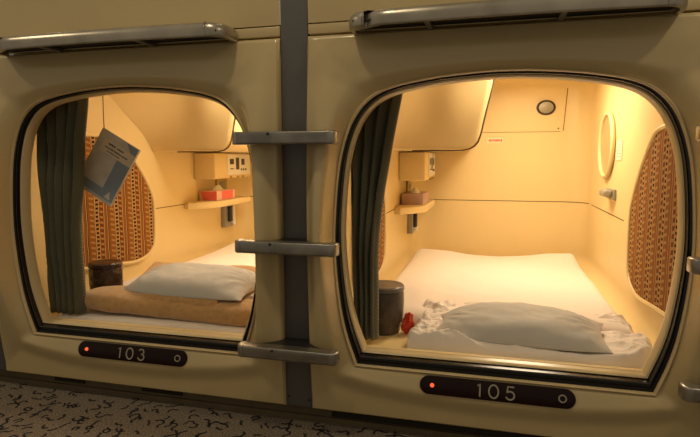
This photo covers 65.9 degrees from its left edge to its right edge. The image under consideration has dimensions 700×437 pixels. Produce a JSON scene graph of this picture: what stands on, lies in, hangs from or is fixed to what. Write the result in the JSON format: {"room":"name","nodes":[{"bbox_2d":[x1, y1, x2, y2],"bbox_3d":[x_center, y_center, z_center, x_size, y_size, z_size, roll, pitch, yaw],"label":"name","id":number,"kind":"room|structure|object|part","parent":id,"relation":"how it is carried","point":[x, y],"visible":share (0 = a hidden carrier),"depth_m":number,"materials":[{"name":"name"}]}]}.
{"room":"capsule hotel corridor","nodes":[
{"label":"capsule hotel corridor","id":0,"kind":"room"},
{"bbox_2d":[0,381,432,436],"bbox_3d":[-0.251,0.718,1.398,6.400,0.051,4.500,2,7,15],"label":"floor","id":1,"kind":"structure","parent":0,"point":[26,410],"depth_m":1.75,"materials":[{"name":"grey carpet"}]},
{"bbox_2d":[0,38,286,404],"bbox_3d":[-0.524,-0.128,2.629,1.112,1.244,1.892,2,7,15],"label":"capsule","id":2,"kind":"object","parent":1,"relation":"on","point":[181,106],"visible":0.62,"depth_m":1.90,"materials":[{"name":"beige plastic"}]},
{"bbox_2d":[0,335,5,369],"bbox_3d":[-1.320,-0.580,1.915,0.085,2.302,0.032,2,7,15],"label":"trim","id":3,"kind":"structure","parent":2,"relation":"attached to","point":[2,357],"depth_m":2.02,"materials":[{"name":"grey paint"}]},
{"bbox_2d":[37,98,88,314],"bbox_3d":[-1.042,-0.118,1.992,0.265,0.959,0.052,2,7,15],"label":"curtain","id":4,"kind":"object","parent":2,"relation":"hanging from","point":[61,134],"visible":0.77,"depth_m":1.99,"materials":[{"name":"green fabric"}]},
{"bbox_2d":[88,259,122,289],"bbox_3d":[-1.003,0.269,2.224,0.131,0.183,0.131,2,7,15],"label":"waste bin","id":5,"kind":"object","parent":2,"relation":"in","point":[106,272],"visible":0.62,"depth_m":2.17,"materials":[{"name":"brown"}]},
{"bbox_2d":[84,96,140,206],"bbox_3d":[-0.908,-0.361,2.001,0.272,0.636,0.051,2,7,19],"label":"leaflet","id":6,"kind":"object","parent":2,"relation":"hanging from","point":[111,158],"visible":0.94,"depth_m":2.01,"materials":[{"name":"grey paper"}]},
{"bbox_2d":[84,144,138,202],"bbox_3d":[-0.906,-0.198,2.014,0.180,0.224,0.002,31,5,13],"label":"print","id":7,"kind":"object","parent":6,"relation":"attached to","point":[119,171],"depth_m":2.00},
{"bbox_2d":[89,135,134,167],"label":"print","id":8,"kind":"object","parent":6,"relation":"attached to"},
{"bbox_2d":[105,143,126,159],"bbox_3d":[-0.868,-0.247,2.005,0.110,0.032,0.001,31,5,13],"label":"print","id":9,"kind":"object","parent":6,"relation":"attached to","point":[109,143],"depth_m":2.01},
{"bbox_2d":[0,21,236,56],"bbox_3d":[-0.775,-0.560,1.686,0.869,0.046,0.119,2,7,15],"label":"handrail","id":10,"kind":"object","parent":2,"relation":"attached to","point":[150,35],"visible":1,"depth_m":1.63,"materials":[{"name":"metal"}]},
{"bbox_3d":[-1.076,-0.077,2.486,0.008,0.601,0.560,2,7,15],"label":"cloth panel","id":11,"kind":"part","parent":2,"relation":"part of","materials":[{"name":"brown fabric"}]},
{"bbox_3d":[-0.746,0.462,1.848,0.429,0.053,0.014,2,-8,15],"label":"number plate","id":12,"kind":"part","parent":2,"relation":"part of","materials":[{"name":"black plastic"}]},
{"bbox_3d":[-0.735,-0.017,1.841,0.931,0.824,0.029,2,7,15],"label":"frame","id":13,"kind":"part","parent":2,"relation":"part of","materials":[{"name":"beige plastic"}]},
{"bbox_2d":[0,0,280,55],"bbox_3d":[-0.745,-1.129,1.685,1.112,1.153,0.058,2,7,15],"label":"capsule","id":14,"kind":"object","parent":2,"relation":"on","point":[251,19],"visible":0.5,"depth_m":1.72,"materials":[{"name":"beige plastic"}]},
{"bbox_3d":[-0.745,-1.146,1.683,1.112,1.120,0.058,2,7,15],"label":"panel","id":15,"kind":"part","parent":14,"relation":"part of","materials":[{"name":"beige plastic"}]},
{"bbox_2d":[56,308,245,333],"bbox_3d":[-0.664,0.369,2.052,0.890,0.018,0.240,2,7,15],"label":"sheet","id":16,"kind":"object","parent":2,"relation":"in","point":[92,314],"visible":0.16,"depth_m":1.97,"materials":[{"name":"white fabric"}]},
{"bbox_2d":[85,262,254,326],"bbox_3d":[-0.622,0.297,2.203,0.770,0.130,0.532,2,7,15],"label":"blanket","id":17,"kind":"object","parent":16,"relation":"on","point":[111,299],"visible":0.38,"depth_m":1.97,"materials":[{"name":"brown fabric"}]},
{"bbox_2d":[124,262,254,300],"bbox_3d":[-0.602,0.236,2.114,0.520,0.104,0.300,2,7,15],"label":"pillow","id":18,"kind":"object","parent":17,"relation":"on","point":[187,280],"visible":0.91,"depth_m":2.01,"materials":[{"name":"grey fabric"}]},
{"bbox_2d":[109,93,248,152],"bbox_3d":[-0.702,-0.567,2.899,0.493,0.425,1.356,2,7,15],"label":"hood","id":19,"kind":"object","parent":2,"relation":"attached to","point":[150,122],"depth_m":2.66,"materials":[{"name":"beige plastic"}]},
{"bbox_2d":[123,242,254,298],"bbox_3d":[-0.491,0.254,2.836,0.902,0.070,1.360,2,7,15],"label":"futon","id":20,"kind":"object","parent":2,"relation":"in","point":[227,255],"visible":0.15,"depth_m":2.99,"materials":[{"name":"white fabric"}]},
{"bbox_2d":[199,185,234,200],"bbox_3d":[-0.801,-0.159,3.266,0.117,0.087,0.232,2,7,15],"label":"tissue box","id":21,"kind":"object","parent":2,"relation":"on","point":[217,193],"visible":1,"depth_m":3.18,"materials":[{"name":"red cardboard"}]},
{"bbox_3d":[-0.801,-0.143,3.252,0.109,0.050,0.202,2,7,15],"label":"printed panel","id":22,"kind":"part","parent":21,"relation":"part of","materials":[{"name":"red cardboard"}]},
{"bbox_2d":[184,196,250,208],"bbox_3d":[-0.794,-0.098,3.288,0.142,0.038,0.570,2,7,15],"label":"shelf","id":23,"kind":"object","parent":2,"relation":"attached to","point":[189,203],"depth_m":3.13,"materials":[{"name":"beige plastic"}]},
{"bbox_2d":[215,178,226,188],"bbox_3d":[-0.819,-0.209,3.438,0.012,0.087,0.130,2,7,15],"label":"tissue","id":24,"kind":"object","parent":2,"relation":"attached to","point":[222,182],"depth_m":3.43,"materials":[{"name":"white paper"}]},
{"bbox_2d":[219,181,225,188],"bbox_3d":[-0.810,-0.211,3.435,0.005,0.050,0.080,2,7,15],"label":"socket","id":25,"kind":"object","parent":2,"relation":"attached to","point":[222,183],"depth_m":3.45,"materials":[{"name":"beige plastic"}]},
{"bbox_2d":[232,0,339,406],"bbox_3d":[-0.176,-0.541,1.550,0.316,2.302,0.154,2,7,15],"label":"access ladder","id":26,"kind":"object","parent":2,"relation":"attached to","point":[296,349],"visible":0.98,"depth_m":1.61,"materials":[{"name":"grey metal"}]},
{"bbox_2d":[0,369,491,436],"bbox_3d":[-0.152,0.623,1.763,6.400,0.058,0.028,2,7,15],"label":"baseboard","id":27,"kind":"structure","parent":1,"relation":"on","point":[288,411],"depth_m":1.83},
{"bbox_2d":[55,377,84,383],"bbox_3d":[-1.029,0.594,1.984,0.130,0.012,0.006,2,7,15],"label":"vent slot","id":28,"kind":"object","parent":27,"relation":"attached to","point":[56,378],"visible":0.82,"depth_m":1.98,"materials":[{"name":"black plastic"}]},
{"bbox_2d":[142,388,182,395],"bbox_3d":[-0.657,0.605,1.886,0.160,0.012,0.006,2,7,15],"label":"vent slot","id":29,"kind":"object","parent":27,"relation":"attached to","point":[143,389],"visible":0.87,"depth_m":1.88,"materials":[{"name":"black"}]},
{"bbox_2d":[306,12,699,436],"bbox_3d":[0.636,-0.096,2.323,1.112,1.244,1.892,2,7,15],"label":"capsule","id":30,"kind":"object","parent":1,"relation":"on","point":[575,137],"visible":0.88,"depth_m":1.62,"materials":[{"name":"beige plastic"}]},
{"bbox_2d":[351,93,402,340],"bbox_3d":[0.090,-0.087,1.694,0.204,0.958,0.055,2,7,15],"label":"curtain","id":31,"kind":"object","parent":30,"relation":"hanging from","point":[371,158],"visible":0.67,"depth_m":1.70,"materials":[{"name":"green fabric"}]},
{"bbox_3d":[0.084,-0.045,2.180,0.008,0.601,0.560,2,7,15],"label":"cloth panel","id":32,"kind":"part","parent":30,"relation":"part of","materials":[{"name":"brown fabric"}]},
{"bbox_2d":[379,280,403,335],"bbox_3d":[0.120,0.312,1.890,0.140,0.168,0.140,2,7,15],"label":"waste bin","id":33,"kind":"object","parent":30,"relation":"in","point":[391,293],"visible":0.73,"depth_m":1.83,"materials":[{"name":"grey plastic"}]},
{"bbox_2d":[401,312,414,333],"bbox_3d":[0.197,0.362,1.867,0.043,0.082,0.052,5,8,39],"label":"plastic bag","id":34,"kind":"object","parent":30,"relation":"in","point":[408,321],"visible":0.94,"depth_m":1.85,"materials":[{"name":"red plastic"}]},
{"bbox_2d":[406,181,411,191],"bbox_3d":[0.341,-0.177,3.132,0.012,0.087,0.130,2,7,15],"label":"outlet plate","id":35,"kind":"object","parent":30,"relation":"attached to","point":[408,183],"depth_m":3.08,"materials":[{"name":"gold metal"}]},
{"bbox_2d":[401,187,427,204],"bbox_3d":[0.358,-0.128,2.961,0.116,0.087,0.230,2,7,15],"label":"tissue box","id":36,"kind":"object","parent":30,"relation":"on","point":[414,197],"visible":1,"depth_m":2.86,"materials":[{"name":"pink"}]},
{"bbox_2d":[395,199,434,214],"bbox_3d":[0.366,-0.067,2.982,0.142,0.038,0.570,2,7,15],"label":"shelf","id":37,"kind":"object","parent":30,"relation":"attached to","point":[400,209],"depth_m":2.78,"materials":[{"name":"beige plastic"}]},
{"bbox_2d":[392,80,494,151],"bbox_3d":[0.458,-0.535,2.594,0.493,0.425,1.356,2,7,15],"label":"hood","id":38,"kind":"object","parent":30,"relation":"attached to","point":[455,117],"depth_m":2.37,"materials":[{"name":"beige plastic"}]},
{"bbox_2d":[489,139,501,141],"bbox_3d":[0.862,-0.463,3.204,0.077,0.017,0.001,2,7,15],"label":"print","id":39,"kind":"object","parent":30,"relation":"attached to","point":[490,140],"depth_m":3.20,"materials":[{"name":"red paint"}]},
{"bbox_3d":[0.414,0.494,1.542,0.429,0.053,0.014,2,-8,15],"label":"number plate","id":40,"kind":"part","parent":30,"relation":"part of","materials":[{"name":"black plastic"}]},
{"bbox_2d":[308,0,699,35],"bbox_3d":[0.415,-1.097,1.379,1.112,1.153,0.058,2,7,15],"label":"capsule","id":41,"kind":"object","parent":30,"relation":"on","point":[325,17],"visible":0.47,"depth_m":1.53,"materials":[{"name":"beige plastic"}]},
{"bbox_3d":[0.415,-1.114,1.377,1.112,1.120,0.058,2,7,15],"label":"panel","id":42,"kind":"part","parent":41,"relation":"part of","materials":[{"name":"beige plastic"}]},
{"bbox_2d":[395,249,630,333],"bbox_3d":[0.669,0.287,2.530,0.902,0.068,1.360,2,7,15],"label":"futon","id":43,"kind":"object","parent":30,"relation":"in","point":[557,280],"visible":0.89,"depth_m":2.38,"materials":[{"name":"white fabric"}]},
{"bbox_3d":[0.425,0.015,1.535,0.931,0.824,0.029,2,7,15],"label":"frame","id":44,"kind":"part","parent":30,"relation":"part of","materials":[{"name":"beige plastic"}]},
{"bbox_2d":[349,0,687,34],"bbox_3d":[0.397,-0.528,1.378,0.827,0.046,0.119,2,7,15],"label":"handrail","id":45,"kind":"object","parent":30,"relation":"attached to","point":[428,16],"visible":1,"depth_m":1.35,"materials":[{"name":"metal"}]},
{"bbox_2d":[406,299,652,368],"bbox_3d":[0.584,0.364,1.813,0.745,0.076,0.412,2,7,15],"label":"sheet","id":46,"kind":"object","parent":30,"relation":"in","point":[632,350],"visible":0.36,"depth_m":1.66,"materials":[{"name":"white fabric"}]},
{"bbox_2d":[436,302,612,352],"bbox_3d":[0.548,0.335,1.750,0.530,0.103,0.243,2,7,18],"label":"pillow","id":47,"kind":"object","parent":46,"relation":"on","point":[505,323],"visible":0.96,"depth_m":1.67,"materials":[{"name":"grey fabric"}]},
{"bbox_2d":[536,100,555,114],"bbox_3d":[1.128,-0.639,3.105,0.106,0.087,0.016,2,7,15],"label":"air vent","id":48,"kind":"object","parent":30,"relation":"attached to","point":[543,107],"depth_m":3.10,"materials":[{"name":"brown plastic"}]},
{"bbox_2d":[539,102,553,112],"bbox_3d":[1.128,-0.638,3.103,0.083,0.068,0.006,2,7,15],"label":"vent grille","id":49,"kind":"object","parent":30,"relation":"attached to","point":[544,107],"depth_m":3.10,"materials":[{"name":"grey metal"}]},
{"bbox_2d":[598,111,615,178],"bbox_3d":[1.207,-0.346,2.544,0.021,0.316,0.316,2,7,15],"label":"round mirror","id":50,"kind":"object","parent":30,"relation":"attached to","point":[607,133],"depth_m":2.51,"materials":[{"name":"beige glass"}]},
{"bbox_3d":[1.002,-0.001,1.774,0.008,0.601,0.630,2,7,15],"label":"cloth panel","id":51,"kind":"part","parent":30,"relation":"part of","materials":[{"name":"brown fabric"}]},
{"bbox_2d":[678,125,699,402],"bbox_3d":[0.984,-0.509,1.245,0.316,2.302,0.154,2,7,15],"label":"access ladder","id":52,"kind":"object","parent":30,"relation":"attached to","point":[689,392],"visible":1,"depth_m":1.31,"materials":[{"name":"grey metal"}]}
]}

